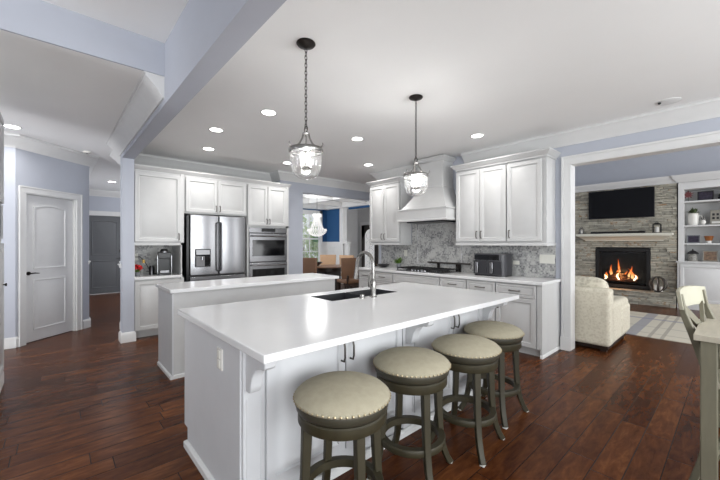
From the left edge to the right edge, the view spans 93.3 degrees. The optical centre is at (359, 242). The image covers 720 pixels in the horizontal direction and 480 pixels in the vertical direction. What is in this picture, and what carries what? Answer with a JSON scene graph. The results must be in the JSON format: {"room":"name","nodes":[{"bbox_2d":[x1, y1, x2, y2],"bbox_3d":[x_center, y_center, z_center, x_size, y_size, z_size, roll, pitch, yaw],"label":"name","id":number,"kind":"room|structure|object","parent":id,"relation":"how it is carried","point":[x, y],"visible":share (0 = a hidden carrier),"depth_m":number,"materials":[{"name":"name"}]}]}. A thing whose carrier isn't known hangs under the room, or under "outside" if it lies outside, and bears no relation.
{"room":"kitchen","nodes":[
{"label":"kitchen","id":0,"kind":"room"},
{"bbox_2d":[1,147,14,337],"bbox_3d":[-5.936,-0.020,3.317,3.620,2.800,0.125,0,0,-42],"label":"wall","id":1,"kind":"structure","parent":0,"point":[8,239],"depth_m":4.45,"materials":[{"name":"purple paint"}]},
{"bbox_2d":[4,336,18,348],"bbox_3d":[-4.730,1.310,4.320,0.556,0.140,0.040,0,0,-42],"label":"baseboard","id":2,"kind":"structure","parent":1,"relation":"attached to","point":[13,342],"depth_m":4.44,"materials":[{"name":"white paint"}]},
{"bbox_2d":[15,148,88,336],"bbox_3d":[-4.560,-0.020,5.037,0.120,2.800,1.104,0,0,5],"label":"wall","id":3,"kind":"structure","parent":0,"point":[32,169],"depth_m":5.00,"materials":[{"name":"purple paint"}]},
{"bbox_2d":[26,194,72,342],"bbox_3d":[-4.528,0.352,4.974,0.094,2.035,0.715,0,0,5],"label":"door","id":4,"kind":"structure","parent":3,"relation":"in","point":[49,221],"depth_m":4.94,"materials":[{"name":"white paint"}]},
{"bbox_2d":[18,185,82,346],"bbox_3d":[-4.550,0.305,4.976,0.150,2.150,0.925,0,0,5],"label":"trim","id":5,"kind":"structure","parent":3,"relation":"attached to","point":[77,199],"depth_m":4.98,"materials":[{"name":"white paint"}]},
{"bbox_2d":[4,132,119,197],"bbox_3d":[-5.832,-1.337,6.507,3.006,0.165,9.038,0,0,-1],"label":"trim","id":6,"kind":"structure","parent":3,"relation":"attached to","point":[14,140],"depth_m":4.96,"materials":[{"name":"white paint"}]},
{"bbox_2d":[0,0,164,75],"bbox_3d":[-3.415,-1.560,1.325,4.700,0.280,0.020,0,0,-42],"label":"ceiling beam","id":7,"kind":"structure","parent":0,"point":[39,20],"depth_m":2.52,"materials":[{"name":"purple paint"}]},
{"bbox_2d":[89,196,119,211],"bbox_3d":[-6.725,-0.020,9.555,4.800,2.800,0.200,0,0,-42],"label":"wall","id":8,"kind":"structure","parent":0,"point":[96,203],"depth_m":9.22,"materials":[{"name":"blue paint"}]},
{"bbox_2d":[89,215,119,293],"bbox_3d":[-6.952,0.315,9.254,0.820,2.110,0.094,0,0,-42],"label":"door","id":9,"kind":"structure","parent":8,"relation":"in","point":[104,231],"depth_m":9.25,"materials":[{"name":"grey paint"}]},
{"bbox_2d":[89,211,119,216],"bbox_3d":[-6.963,0.260,9.266,1.040,2.240,0.150,0,0,-42],"label":"trim","id":10,"kind":"structure","parent":8,"relation":"attached to","point":[95,213],"depth_m":9.21,"materials":[{"name":"white paint"}]},
{"bbox_2d":[42,0,187,42],"bbox_3d":[-1.152,-1.760,-1.186,4.700,0.120,6.780,0,0,-42],"label":"ceiling","id":11,"kind":"structure","parent":0,"point":[153,19],"depth_m":2.50,"materials":[{"name":"white paint"}]},
{"bbox_2d":[120,155,133,332],"bbox_3d":[-3.488,-0.020,5.021,0.140,2.800,0.770,0,0,-42],"label":"wall","id":12,"kind":"structure","parent":0,"point":[126,164],"depth_m":4.74,"materials":[{"name":"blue paint"}]},
{"bbox_2d":[118,331,135,342],"bbox_3d":[-3.538,1.310,5.077,0.180,0.140,0.960,0,0,-42],"label":"baseboard","id":13,"kind":"structure","parent":12,"relation":"attached to","point":[125,337],"depth_m":4.72,"materials":[{"name":"white paint"}]},
{"bbox_2d":[106,71,163,164],"bbox_3d":[-1.776,-1.327,5.144,3.151,0.185,3.481,0,0,-42],"label":"trim","id":14,"kind":"structure","parent":12,"relation":"attached to","point":[147,95],"depth_m":3.41,"materials":[{"name":"white paint"}]},
{"bbox_2d":[135,245,171,273],"bbox_3d":[-3.381,0.263,5.492,0.611,0.453,0.011,0,0,-42],"label":"backsplash","id":15,"kind":"structure","parent":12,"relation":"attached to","point":[148,253],"depth_m":5.46,"materials":[{"name":"grey stone"}]},
{"bbox_2d":[184,176,245,216],"bbox_3d":[-2.545,-0.777,5.824,1.009,0.625,0.680,0,0,-42],"label":"upper cabinet","id":16,"kind":"object","parent":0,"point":[210,197],"visible":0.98,"depth_m":5.56,"materials":[{"name":"white paint"}]},
{"bbox_2d":[134,164,291,188],"bbox_3d":[-2.477,-1.083,5.914,2.546,0.085,0.656,0,0,-42],"label":"trim","id":17,"kind":"structure","parent":16,"relation":"attached to","point":[137,167],"depth_m":5.49,"materials":[{"name":"white paint"}]},
{"bbox_2d":[276,180,369,273],"bbox_3d":[-0.241,-0.020,8.230,3.940,2.800,0.350,0,0,-42],"label":"wall","id":18,"kind":"structure","parent":0,"point":[296,191],"depth_m":7.08,"materials":[{"name":"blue paint"}]},
{"bbox_2d":[322,243,339,264],"bbox_3d":[-2.198,0.685,10.827,3.470,1.390,0.870,0,0,-42],"label":"wall","id":19,"kind":"structure","parent":0,"point":[336,246],"depth_m":12.03,"materials":[{"name":"white paint"}]},
{"bbox_2d":[303,210,321,261],"bbox_3d":[-1.736,-0.180,11.749,1.110,1.920,0.100,0,0,-42],"label":"window","id":20,"kind":"structure","parent":19,"relation":"in","point":[310,212],"depth_m":11.95,"materials":[{"name":"white paint"}]},
{"bbox_2d":[303,205,369,241],"bbox_3d":[-0.792,-0.690,9.267,3.470,1.360,5.070,0,0,-42],"label":"wall","id":21,"kind":"structure","parent":0,"point":[330,219],"depth_m":11.98,"materials":[{"name":"blue paint"}]},
{"bbox_2d":[0,0,719,190],"bbox_3d":[-1.619,-1.570,4.262,11.300,0.300,15.500,0,0,-42],"label":"ceiling","id":22,"kind":"structure","parent":0,"point":[505,71],"depth_m":2.97,"materials":[{"name":"white paint"}]},
{"bbox_2d":[122,0,285,158],"bbox_3d":[-0.158,-1.500,1.325,0.140,0.640,9.180,0,0,-42],"label":"beam","id":23,"kind":"structure","parent":22,"relation":"attached to","point":[207,34],"depth_m":2.28,"materials":[{"name":"purple paint"}]},
{"bbox_2d":[288,38,322,179],"bbox_3d":[-0.390,-0.933,2.408,0.260,0.974,0.244,0,0,-42],"label":"pendant light","id":24,"kind":"object","parent":22,"relation":"hanging from","point":[302,43],"visible":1,"depth_m":2.40,"materials":[{"name":"clear glass"}]},
{"bbox_2d":[403,94,429,196],"bbox_3d":[0.538,-0.933,3.298,0.260,0.974,0.244,0,0,-42],"label":"pendant light","id":25,"kind":"object","parent":22,"relation":"hanging from","point":[415,176],"visible":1,"depth_m":3.29,"materials":[{"name":"clear glass"}]},
{"bbox_2d":[655,97,681,105],"bbox_3d":[3.095,-1.407,3.408,0.200,0.027,0.200,0,0,38],"label":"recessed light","id":26,"kind":"object","parent":22,"relation":"in","point":[668,101],"visible":1,"depth_m":3.38,"materials":[{"name":"white paint"}]},
{"bbox_2d":[0,277,719,479],"bbox_3d":[-0.393,1.430,5.366,14.600,0.100,15.500,0,0,-42],"label":"floor","id":27,"kind":"structure","parent":0,"point":[84,404],"depth_m":2.69,"materials":[{"name":"brown wood"}]},
{"bbox_2d":[0,112,6,391],"bbox_3d":[-3.182,0.070,2.583,0.600,2.620,1.618,0,0,-42],"label":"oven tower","id":28,"kind":"object","parent":27,"relation":"on","point":[2,284],"visible":1,"depth_m":3.20,"materials":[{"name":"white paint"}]},
{"bbox_2d":[134,170,183,337],"bbox_3d":[-3.166,0.145,5.265,0.655,2.470,0.680,0,0,-42],"label":"tall cabinet","id":29,"kind":"object","parent":27,"relation":"on","point":[158,197],"visible":0.59,"depth_m":5.01,"materials":[{"name":"white paint"}]},
{"bbox_2d":[134,272,181,279],"bbox_3d":[-3.179,0.509,5.258,0.624,0.038,0.628,0,0,-42],"label":"countertop","id":30,"kind":"structure","parent":29,"relation":"on","point":[173,275],"depth_m":5.08,"materials":[{"name":"white stone"}]},
{"bbox_2d":[157,249,171,274],"bbox_3d":[-3.051,0.289,5.291,0.196,0.402,0.235,0,0,-33],"label":"coffee maker","id":31,"kind":"object","parent":29,"relation":"in","point":[164,258],"visible":0.99,"depth_m":5.26,"materials":[{"name":"black plastic"}]},
{"bbox_2d":[184,215,244,281],"bbox_3d":[-2.521,0.458,5.796,0.945,1.805,0.713,0,0,-42],"label":"refrigerator","id":32,"kind":"object","parent":27,"relation":"on","point":[214,246],"visible":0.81,"depth_m":5.52,"materials":[{"name":"silver metal"}]},
{"bbox_2d":[157,279,334,379],"bbox_3d":[-1.324,0.943,4.349,2.117,0.874,0.606,0,0,-42],"label":"kitchen island","id":33,"kind":"object","parent":27,"relation":"on","point":[171,326],"visible":0.4,"depth_m":3.69,"materials":[{"name":"white paint"}]},
{"bbox_2d":[156,273,338,293],"bbox_3d":[-1.314,0.485,4.342,2.140,0.038,0.670,0,0,-42],"label":"island countertop","id":34,"kind":"structure","parent":33,"relation":"on","point":[191,286],"depth_m":4.04,"materials":[{"name":"white stone"}]},
{"bbox_2d":[244,184,288,277],"bbox_3d":[-1.862,0.145,6.440,0.825,2.470,0.680,0,0,-42],"label":"tall cabinet","id":35,"kind":"object","parent":27,"relation":"on","point":[266,206],"visible":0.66,"depth_m":6.17,"materials":[{"name":"white paint"}]},
{"bbox_2d":[249,227,286,276],"bbox_3d":[-1.833,0.343,6.395,0.743,1.235,0.644,0,0,-42],"label":"double oven","id":36,"kind":"object","parent":35,"relation":"in","point":[267,246],"visible":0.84,"depth_m":6.18,"materials":[{"name":"metal"}]},
{"bbox_2d":[303,258,316,272],"bbox_3d":[-1.324,0.871,8.175,0.498,1.021,0.769,0,0,23],"label":"dining chair","id":37,"kind":"object","parent":27,"relation":"on","point":[309,264],"visible":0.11,"depth_m":8.25,"materials":[{"name":"brown fabric"}]},
{"bbox_2d":[320,255,335,264],"bbox_3d":[-0.994,0.871,10.568,0.498,1.021,0.769,0,0,-6],"label":"dining chair","id":38,"kind":"object","parent":27,"relation":"on","point":[325,259],"visible":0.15,"depth_m":10.39,"materials":[{"name":"beige fabric"}]},
{"bbox_2d":[317,264,340,289],"bbox_3d":[-0.864,1.000,9.250,1.200,0.760,1.200,0,0,-42],"label":"dining table","id":39,"kind":"object","parent":27,"relation":"on","point":[329,269],"visible":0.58,"depth_m":8.96,"materials":[{"name":"beige wood"}]},
{"bbox_2d":[293,371,390,479],"bbox_3d":[-0.085,1.021,1.633,0.470,0.726,0.468,0,0,15],"label":"bar stool","id":40,"kind":"object","parent":27,"relation":"on","point":[339,406],"visible":1,"depth_m":1.51,"materials":[{"name":"beige fabric"}]},
{"bbox_2d":[294,371,389,419],"bbox_3d":[-0.085,0.695,1.633,0.460,0.074,0.460,0,0,18],"label":"seat cushion","id":41,"kind":"object","parent":40,"relation":"on","point":[335,395],"depth_m":1.51,"materials":[{"name":"beige fabric"}]},
{"bbox_2d":[339,208,350,283],"bbox_3d":[-0.506,0.030,11.497,0.200,2.700,0.440,0,0,-42],"label":"column","id":42,"kind":"structure","parent":27,"relation":"on","point":[344,245],"depth_m":11.51,"materials":[{"name":"white paint"}]},
{"bbox_2d":[184,302,506,479],"bbox_3d":[0.067,0.943,2.721,2.438,0.874,1.166,0,0,-42],"label":"kitchen island","id":43,"kind":"object","parent":27,"relation":"on","point":[241,414],"visible":0.52,"depth_m":1.88,"materials":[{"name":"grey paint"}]},
{"bbox_2d":[217,347,222,370],"bbox_3d":[-0.760,0.627,1.842,0.008,0.115,0.075,0,0,-42],"label":"outlet plate","id":44,"kind":"object","parent":43,"relation":"attached to","point":[219,349],"depth_m":1.83,"materials":[{"name":"white plastic"}]},
{"bbox_2d":[177,282,518,363],"bbox_3d":[0.073,0.485,2.724,2.465,0.038,1.330,0,0,-42],"label":"island countertop","id":45,"kind":"structure","parent":43,"relation":"on","point":[268,330],"depth_m":2.19,"materials":[{"name":"white stone"}]},
{"bbox_2d":[311,289,395,300],"bbox_3d":[-0.033,0.600,3.114,0.796,0.261,0.326,0,0,-42],"label":"sink","id":46,"kind":"object","parent":45,"relation":"in","point":[353,294],"visible":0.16,"depth_m":3.18,"materials":[{"name":"black metal"}]},
{"bbox_2d":[311,292,359,300],"bbox_3d":[-0.185,0.600,2.976,0.386,0.261,0.326,0,0,-42],"label":"basin","id":47,"kind":"object","parent":46,"relation":"in","point":[337,296],"depth_m":3.14,"materials":[{"name":"black metal"}]},
{"bbox_2d":[346,289,395,295],"bbox_3d":[0.120,0.600,3.251,0.386,0.261,0.326,0,0,-42],"label":"basin","id":48,"kind":"object","parent":46,"relation":"in","point":[378,291],"depth_m":3.39,"materials":[{"name":"black metal"}]},
{"bbox_2d":[353,251,376,297],"bbox_3d":[0.028,0.267,2.973,0.252,0.398,0.106,0,0,40],"label":"kitchen faucet","id":49,"kind":"object","parent":45,"relation":"on","point":[372,284],"visible":1,"depth_m":2.92,"materials":[{"name":"silver metal"}]},
{"bbox_2d":[337,258,358,289],"bbox_3d":[-0.169,0.871,8.110,0.498,1.021,0.769,0,0,-31],"label":"dining chair","id":50,"kind":"object","parent":27,"relation":"on","point":[347,264],"visible":0.55,"depth_m":8.13,"materials":[{"name":"brown fabric"}]},
{"bbox_2d":[359,270,370,287],"bbox_3d":[0.317,0.944,6.491,0.660,0.872,0.372,0,0,-42],"label":"base cabinet","id":51,"kind":"object","parent":27,"relation":"on","point":[363,274],"visible":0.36,"depth_m":6.34,"materials":[{"name":"white paint"}]},
{"bbox_2d":[375,271,392,285],"bbox_3d":[0.608,0.944,6.168,0.660,0.872,0.482,0,0,-42],"label":"base cabinet","id":52,"kind":"object","parent":27,"relation":"on","point":[382,278],"visible":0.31,"depth_m":5.95,"materials":[{"name":"white paint"}]},
{"bbox_2d":[366,346,452,479],"bbox_3d":[0.312,1.021,2.062,0.470,0.726,0.468,0,0,25],"label":"bar stool","id":53,"kind":"object","parent":27,"relation":"on","point":[405,370],"visible":0.95,"depth_m":1.92,"materials":[{"name":"green wood"}]},
{"bbox_2d":[374,346,449,378],"bbox_3d":[0.312,0.695,2.062,0.460,0.074,0.460,0,0,28],"label":"seat cushion","id":54,"kind":"object","parent":53,"relation":"on","point":[404,362],"depth_m":1.93,"materials":[{"name":"beige fabric"}]},
{"bbox_2d":[393,273,440,285],"bbox_3d":[1.090,0.944,5.633,0.660,0.872,0.942,0,0,-42],"label":"base cabinet","id":55,"kind":"object","parent":27,"relation":"on","point":[397,277],"visible":0.1,"depth_m":5.42,"materials":[{"name":"white paint"}]},
{"bbox_2d":[358,266,560,285],"bbox_3d":[1.281,0.485,5.441,0.648,0.038,3.310,0,0,-42],"label":"countertop","id":56,"kind":"structure","parent":55,"relation":"on","point":[540,281],"depth_m":4.70,"materials":[{"name":"white stone"}]},
{"bbox_2d":[397,266,459,273],"bbox_3d":[1.106,0.437,5.600,0.500,0.056,0.920,0,0,-42],"label":"gas cooktop","id":57,"kind":"object","parent":56,"relation":"in","point":[423,269],"visible":1,"depth_m":5.45,"materials":[{"name":"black metal"}]},
{"bbox_2d":[398,269,459,273],"bbox_3d":[1.106,0.460,5.600,0.500,0.011,0.920,0,0,-42],"label":"tray","id":58,"kind":"object","parent":57,"relation":"on","point":[412,270],"depth_m":5.41,"materials":[{"name":"metal"}]},
{"bbox_2d":[427,261,469,271],"bbox_3d":[1.461,0.394,5.651,0.044,0.145,0.800,0,0,-42],"label":"utensil rack","id":59,"kind":"object","parent":56,"relation":"on","point":[458,265],"visible":0.94,"depth_m":5.55,"materials":[{"name":"grey metal"}]},
{"bbox_2d":[427,261,469,264],"bbox_3d":[1.461,0.334,5.651,0.044,0.025,0.800,0,0,-42],"label":"shelf","id":60,"kind":"object","parent":59,"relation":"attached to","point":[438,263],"depth_m":5.62,"materials":[{"name":"grey metal"}]},
{"bbox_2d":[473,253,511,276],"bbox_3d":[1.903,0.308,4.878,0.367,0.315,0.464,0,0,-42],"label":"air fryer","id":61,"kind":"object","parent":56,"relation":"on","point":[484,264],"visible":0.99,"depth_m":4.73,"materials":[{"name":"grey plastic"}]},
{"bbox_2d":[473,260,486,273],"bbox_3d":[1.710,0.344,4.859,0.055,0.185,0.200,0,0,-42],"label":"basket","id":62,"kind":"object","parent":61,"relation":"on","point":[479,266],"depth_m":4.85,"materials":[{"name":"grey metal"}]},
{"bbox_2d":[488,261,501,274],"bbox_3d":[1.857,0.344,4.695,0.055,0.185,0.200,0,0,-42],"label":"basket","id":63,"kind":"object","parent":61,"relation":"on","point":[494,267],"depth_m":4.69,"materials":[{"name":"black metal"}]},
{"bbox_2d":[440,277,467,288],"bbox_3d":[1.555,0.944,5.116,0.660,0.872,0.432,0,0,-42],"label":"base cabinet","id":64,"kind":"object","parent":27,"relation":"on","point":[444,281],"visible":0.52,"depth_m":4.91,"materials":[{"name":"white paint"}]},
{"bbox_2d":[431,334,504,467],"bbox_3d":[0.737,1.021,2.371,0.470,0.726,0.468,0,0,37],"label":"bar stool","id":65,"kind":"object","parent":27,"relation":"on","point":[475,355],"visible":0.87,"depth_m":2.22,"materials":[{"name":"green wood"}]},
{"bbox_2d":[432,334,500,358],"bbox_3d":[0.737,0.695,2.371,0.460,0.074,0.460,0,0,40],"label":"seat cushion","id":66,"kind":"object","parent":65,"relation":"on","point":[453,346],"depth_m":2.24,"materials":[{"name":"beige fabric"}]},
{"bbox_2d":[467,279,496,320],"bbox_3d":[1.843,0.944,4.797,0.660,0.872,0.412,0,0,-42],"label":"base cabinet","id":67,"kind":"object","parent":27,"relation":"on","point":[490,286],"visible":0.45,"depth_m":4.57,"materials":[{"name":"white paint"}]},
{"bbox_2d":[458,320,528,428],"bbox_3d":[1.098,1.021,2.800,0.470,0.726,0.468,0,0,45],"label":"bar stool","id":68,"kind":"object","parent":27,"relation":"on","point":[509,337],"visible":0.86,"depth_m":2.65,"materials":[{"name":"green wood"}]},
{"bbox_2d":[464,320,523,339],"bbox_3d":[1.098,0.695,2.800,0.460,0.074,0.460,0,0,-42],"label":"seat cushion","id":69,"kind":"object","parent":68,"relation":"on","point":[491,330],"depth_m":2.67,"materials":[{"name":"beige fabric"}]},
{"bbox_2d":[496,282,559,358],"bbox_3d":[2.179,0.944,4.424,0.660,0.872,0.576,0,0,-42],"label":"base cabinet","id":70,"kind":"object","parent":27,"relation":"on","point":[536,312],"visible":0.66,"depth_m":4.18,"materials":[{"name":"white paint"}]},
{"bbox_2d":[575,276,629,351],"bbox_3d":[2.833,0.915,5.378,1.150,0.931,2.112,0,0,-42],"label":"sofa","id":71,"kind":"object","parent":27,"relation":"on","point":[602,318],"visible":0.38,"depth_m":4.40,"materials":[{"name":"beige fabric"}]},
{"bbox_2d":[575,276,608,287],"bbox_3d":[2.928,0.705,4.772,0.297,0.511,0.920,0,0,-42],"label":"cushion","id":72,"kind":"object","parent":71,"relation":"on","point":[580,281],"depth_m":4.50,"materials":[{"name":"beige fabric"}]},
{"bbox_2d":[575,183,677,307],"bbox_3d":[6.201,0.046,8.155,0.749,2.667,2.119,0,0,-42],"label":"stone fireplace","id":73,"kind":"object","parent":27,"relation":"on","point":[624,270],"visible":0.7,"depth_m":7.87,"materials":[{"name":"grey stone"}]},
{"bbox_2d":[589,186,654,219],"bbox_3d":[6.135,-0.922,8.016,0.052,0.675,1.253,0,0,-42],"label":"television","id":74,"kind":"object","parent":73,"relation":"attached to","point":[633,202],"visible":1,"depth_m":7.96,"materials":[{"name":"black plastic"}]},
{"bbox_2d":[576,233,673,240],"bbox_3d":[6.087,-0.133,7.914,0.259,0.175,1.790,0,0,-42],"label":"mantel shelf","id":75,"kind":"object","parent":73,"relation":"attached to","point":[619,236],"visible":1,"depth_m":7.79,"materials":[{"name":"beige paint"}]},
{"bbox_2d":[591,231,645,233],"bbox_3d":[6.070,-0.248,8.027,0.094,0.054,1.040,0,0,-42],"label":"soundbar","id":76,"kind":"object","parent":75,"relation":"on","point":[608,232],"visible":0.87,"depth_m":8.00,"materials":[{"name":"black plastic"}]},
{"bbox_2d":[649,276,667,291],"bbox_3d":[6.556,0.905,7.469,0.222,0.342,0.319,0,0,-42],"label":"sphere","id":77,"kind":"object","parent":73,"relation":"on","point":[656,288],"visible":1,"depth_m":7.44,"materials":[{"name":"grey metal"}]},
{"bbox_2d":[626,311,699,343],"bbox_3d":[4.811,1.373,5.917,2.170,0.011,3.450,0,0,-42],"label":"area rug","id":78,"kind":"object","parent":27,"relation":"on","point":[657,326],"visible":0.33,"depth_m":5.50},
{"bbox_2d":[676,179,719,309],"bbox_3d":[7.697,0.045,6.561,0.660,2.670,2.285,0,0,-42],"label":"bookcase","id":79,"kind":"object","parent":27,"relation":"on","point":[689,273],"visible":0.8,"depth_m":7.17,"materials":[{"name":"white paint"}]},
{"bbox_2d":[688,208,701,224],"bbox_3d":[7.103,-0.570,7.223,0.261,0.388,0.262,0,0,-23],"label":"potted plant","id":80,"kind":"object","parent":79,"relation":"on","point":[693,217],"visible":0.94,"depth_m":7.19,"materials":[{"name":"white ceramic"}]},
{"bbox_2d":[676,260,719,263],"bbox_3d":[7.673,0.400,6.587,0.660,0.030,2.215,0,0,-42],"label":"countertop","id":81,"kind":"structure","parent":79,"relation":"on","point":[705,262],"depth_m":7.06,"materials":[{"name":"white paint"}]},
{"bbox_2d":[697,190,713,200],"bbox_3d":[7.233,-0.986,7.110,0.038,0.201,0.240,0,0,-42],"label":"picture frame","id":82,"kind":"object","parent":79,"relation":"on","point":[703,195],"visible":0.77,"depth_m":7.11,"materials":[{"name":"black plastic"}]},
{"bbox_2d":[699,191,712,199],"bbox_3d":[7.233,-0.986,7.109,0.003,0.164,0.204,8,-5,-42],"label":"photo","id":83,"kind":"object","parent":82,"relation":"attached to","point":[703,195],"depth_m":7.10},
{"bbox_2d":[703,251,717,261],"bbox_3d":[7.281,0.274,7.059,0.040,0.221,0.220,0,0,-42],"label":"picture frame","id":84,"kind":"object","parent":79,"relation":"on","point":[712,256],"visible":1,"depth_m":7.05,"materials":[{"name":"grey wood"}]},
{"bbox_2d":[710,210,719,224],"bbox_3d":[7.383,-0.526,6.922,0.044,0.300,0.340,0,0,-42],"label":"wooden sign","id":85,"kind":"object","parent":79,"relation":"on","point":[714,214],"visible":1,"depth_m":6.99,"materials":[{"name":"grey wood"}]},
{"bbox_2d":[676,286,719,479],"bbox_3d":[2.125,0.823,1.847,0.430,1.120,0.556,0,0,-31],"label":"chair","id":86,"kind":"object","parent":27,"relation":"on","point":[686,296],"visible":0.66,"depth_m":1.97,"materials":[{"name":"grey wood"}]},
{"bbox_2d":[693,304,719,479],"bbox_3d":[2.525,0.925,1.854,1.327,0.910,0.927,0,0,-42],"label":"table","id":87,"kind":"object","parent":27,"relation":"on","point":[707,332],"visible":0.88,"depth_m":1.73,"materials":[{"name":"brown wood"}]},
{"bbox_2d":[347,145,719,289],"bbox_3d":[3.491,-0.620,7.823,5.540,4.000,13.950,0,0,-42],"label":"wall","id":88,"kind":"structure","parent":0,"point":[706,159],"depth_m":8.21,"materials":[{"name":"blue paint"}]},
{"bbox_2d":[134,153,370,191],"bbox_3d":[-1.043,-1.337,7.238,6.460,0.165,0.750,0,0,-42],"label":"trim","id":89,"kind":"structure","parent":88,"relation":"attached to","point":[142,159],"depth_m":6.57,"materials":[{"name":"white paint"}]},
{"bbox_2d":[303,194,369,209],"bbox_3d":[-0.794,-1.275,9.232,3.420,0.190,5.020,0,0,-42],"label":"trim","id":90,"kind":"structure","parent":88,"relation":"attached to","point":[317,202],"depth_m":10.69,"materials":[{"name":"white paint"}]},
{"bbox_2d":[360,222,378,266],"bbox_3d":[0.442,0.275,13.320,0.150,2.210,1.120,0,0,-42],"label":"trim","id":91,"kind":"structure","parent":88,"relation":"attached to","point":[361,223],"depth_m":13.64,"materials":[{"name":"white paint"}]},
{"bbox_2d":[362,225,377,266],"bbox_3d":[0.386,0.340,13.270,0.060,2.080,0.900,0,0,-42],"label":"door","id":92,"kind":"structure","parent":88,"relation":"in","point":[373,249],"depth_m":13.36,"materials":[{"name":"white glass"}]},
{"bbox_2d":[370,164,417,179],"bbox_3d":[1.599,-1.337,7.252,2.515,0.165,1.395,0,0,-42],"label":"trim","id":93,"kind":"structure","parent":88,"relation":"attached to","point":[399,171],"depth_m":6.52,"materials":[{"name":"white paint"}]},
{"bbox_2d":[575,170,719,192],"bbox_3d":[6.793,-1.367,7.601,0.610,0.155,5.000,0,0,-42],"label":"trim","id":94,"kind":"structure","parent":88,"relation":"attached to","point":[710,175],"depth_m":7.58,"materials":[{"name":"white paint"}]},
{"bbox_2d":[379,117,719,335],"bbox_3d":[3.245,-0.570,3.853,0.140,3.900,8.380,0,0,-42],"label":"wall","id":95,"kind":"structure","parent":0,"point":[708,125],"depth_m":4.11,"materials":[{"name":"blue paint"}]},
{"bbox_2d":[370,182,410,242],"bbox_3d":[0.553,-0.557,6.441,0.384,1.105,0.764,0,0,-42],"label":"upper cabinet","id":96,"kind":"object","parent":95,"relation":"attached to","point":[386,199],"visible":0.98,"depth_m":6.25,"materials":[{"name":"white paint"}]},
{"bbox_2d":[366,176,411,186],"bbox_3d":[0.553,-1.137,6.441,0.390,0.085,0.894,0,0,-42],"label":"trim","id":97,"kind":"structure","parent":96,"relation":"on","point":[398,178],"depth_m":6.23,"materials":[{"name":"white paint"}]},
{"bbox_2d":[397,154,455,223],"bbox_3d":[1.166,-0.868,5.620,0.567,1.065,0.990,0,0,-42],"label":"range hood","id":98,"kind":"object","parent":95,"relation":"attached to","point":[437,204],"visible":0.85,"depth_m":5.50,"materials":[{"name":"white paint"}]},
{"bbox_2d":[407,220,455,223],"bbox_3d":[1.171,-0.345,5.625,0.360,0.021,0.720,0,0,-42],"label":"grille","id":99,"kind":"object","parent":98,"relation":"attached to","point":[432,221],"depth_m":5.55,"materials":[{"name":"metal"}]},
{"bbox_2d":[417,222,461,266],"bbox_3d":[1.348,0.013,5.832,0.025,0.735,0.920,0,0,-42],"label":"backsplash","id":100,"kind":"structure","parent":95,"relation":"attached to","point":[451,222],"depth_m":5.91,"materials":[{"name":"grey stone"}]},
{"bbox_2d":[381,224,555,277],"bbox_3d":[1.508,-0.052,5.666,0.015,1.036,3.200,0,0,-42],"label":"backsplash","id":101,"kind":"structure","parent":95,"relation":"attached to","point":[436,243],"depth_m":5.64,"materials":[{"name":"grey stone"}]},
{"bbox_2d":[539,254,554,263],"bbox_3d":[2.502,0.215,4.543,0.010,0.120,0.190,0,0,-42],"label":"switch plate","id":102,"kind":"object","parent":101,"relation":"attached to","point":[548,259],"visible":1,"depth_m":4.54,"materials":[{"name":"beige plastic"}]},
{"bbox_2d":[456,163,507,242],"bbox_3d":[1.840,-0.557,5.013,0.384,1.105,0.779,0,0,-42],"label":"upper cabinet","id":103,"kind":"object","parent":95,"relation":"attached to","point":[481,193],"visible":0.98,"depth_m":4.88,"materials":[{"name":"white paint"}]},
{"bbox_2d":[451,147,560,171],"bbox_3d":[2.008,-1.137,4.827,0.390,0.085,1.409,0,0,-42],"label":"trim","id":104,"kind":"structure","parent":103,"relation":"on","point":[550,152],"depth_m":4.56,"materials":[{"name":"white paint"}]},
{"bbox_2d":[456,243,555,245],"bbox_3d":[2.028,0.015,4.846,0.336,0.039,1.301,0,0,-42],"label":"trim","id":105,"kind":"structure","parent":103,"relation":"attached to","point":[494,244],"depth_m":4.57,"materials":[{"name":"white paint"}]},
{"bbox_2d":[507,156,554,242],"bbox_3d":[2.270,-0.557,4.536,0.384,1.105,0.494,0,0,-42],"label":"upper cabinet","id":106,"kind":"object","parent":95,"relation":"attached to","point":[530,182],"visible":1,"depth_m":4.39,"materials":[{"name":"white paint"}]},
{"bbox_2d":[461,96,719,163],"bbox_3d":[3.796,-1.337,3.037,0.135,0.165,6.430,0,0,-42],"label":"trim","id":107,"kind":"structure","parent":95,"relation":"attached to","point":[705,109],"depth_m":3.98,"materials":[{"name":"white paint"}]},
{"bbox_2d":[560,130,719,350],"bbox_3d":[3.961,0.133,3.041,0.201,2.495,3.855,0,0,-42],"label":"trim","id":108,"kind":"structure","parent":95,"relation":"attached to","point":[708,139],"depth_m":4.34,"materials":[{"name":"white paint"}]},
{"bbox_3d":[-0.205,-1.420,10.147,5.520,0.100,5.550,0,0,-42],"label":"ceiling","id":109,"kind":"structure","parent":0,"visible":0},
{"bbox_2d":[307,214,326,236],"bbox_3d":[-1.109,-0.769,8.760,0.505,1.201,0.512,0,0,-42],"label":"crystal chandelier","id":110,"kind":"object","parent":109,"relation":"hanging from","point":[316,216],"visible":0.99,"depth_m":8.69,"materials":[{"name":"clear glass"}]},
{"bbox_2d":[307,229,326,236],"bbox_3d":[-1.109,-0.265,8.760,0.505,0.193,0.512,0,0,-42],"label":"basket","id":111,"kind":"object","parent":110,"relation":"on","point":[315,234],"depth_m":8.67,"materials":[{"name":"glass"}]},
{"label":"outside","id":112,"kind":"structure","parent":0,"visible":0},
{"bbox_3d":[-5.059,1.605,23.541,16.000,0.150,18.250,0,0,-42],"label":"garden","id":113,"kind":"object","parent":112,"visible":0},
{"bbox_2d":[303,214,317,260],"bbox_3d":[-2.715,0.056,15.873,2.276,2.966,2.220,0,0,-42],"label":"tree","id":114,"kind":"object","parent":113,"relation":"on","point":[315,246],"visible":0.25,"depth_m":15.66,"materials":[{"name":"green plant"}]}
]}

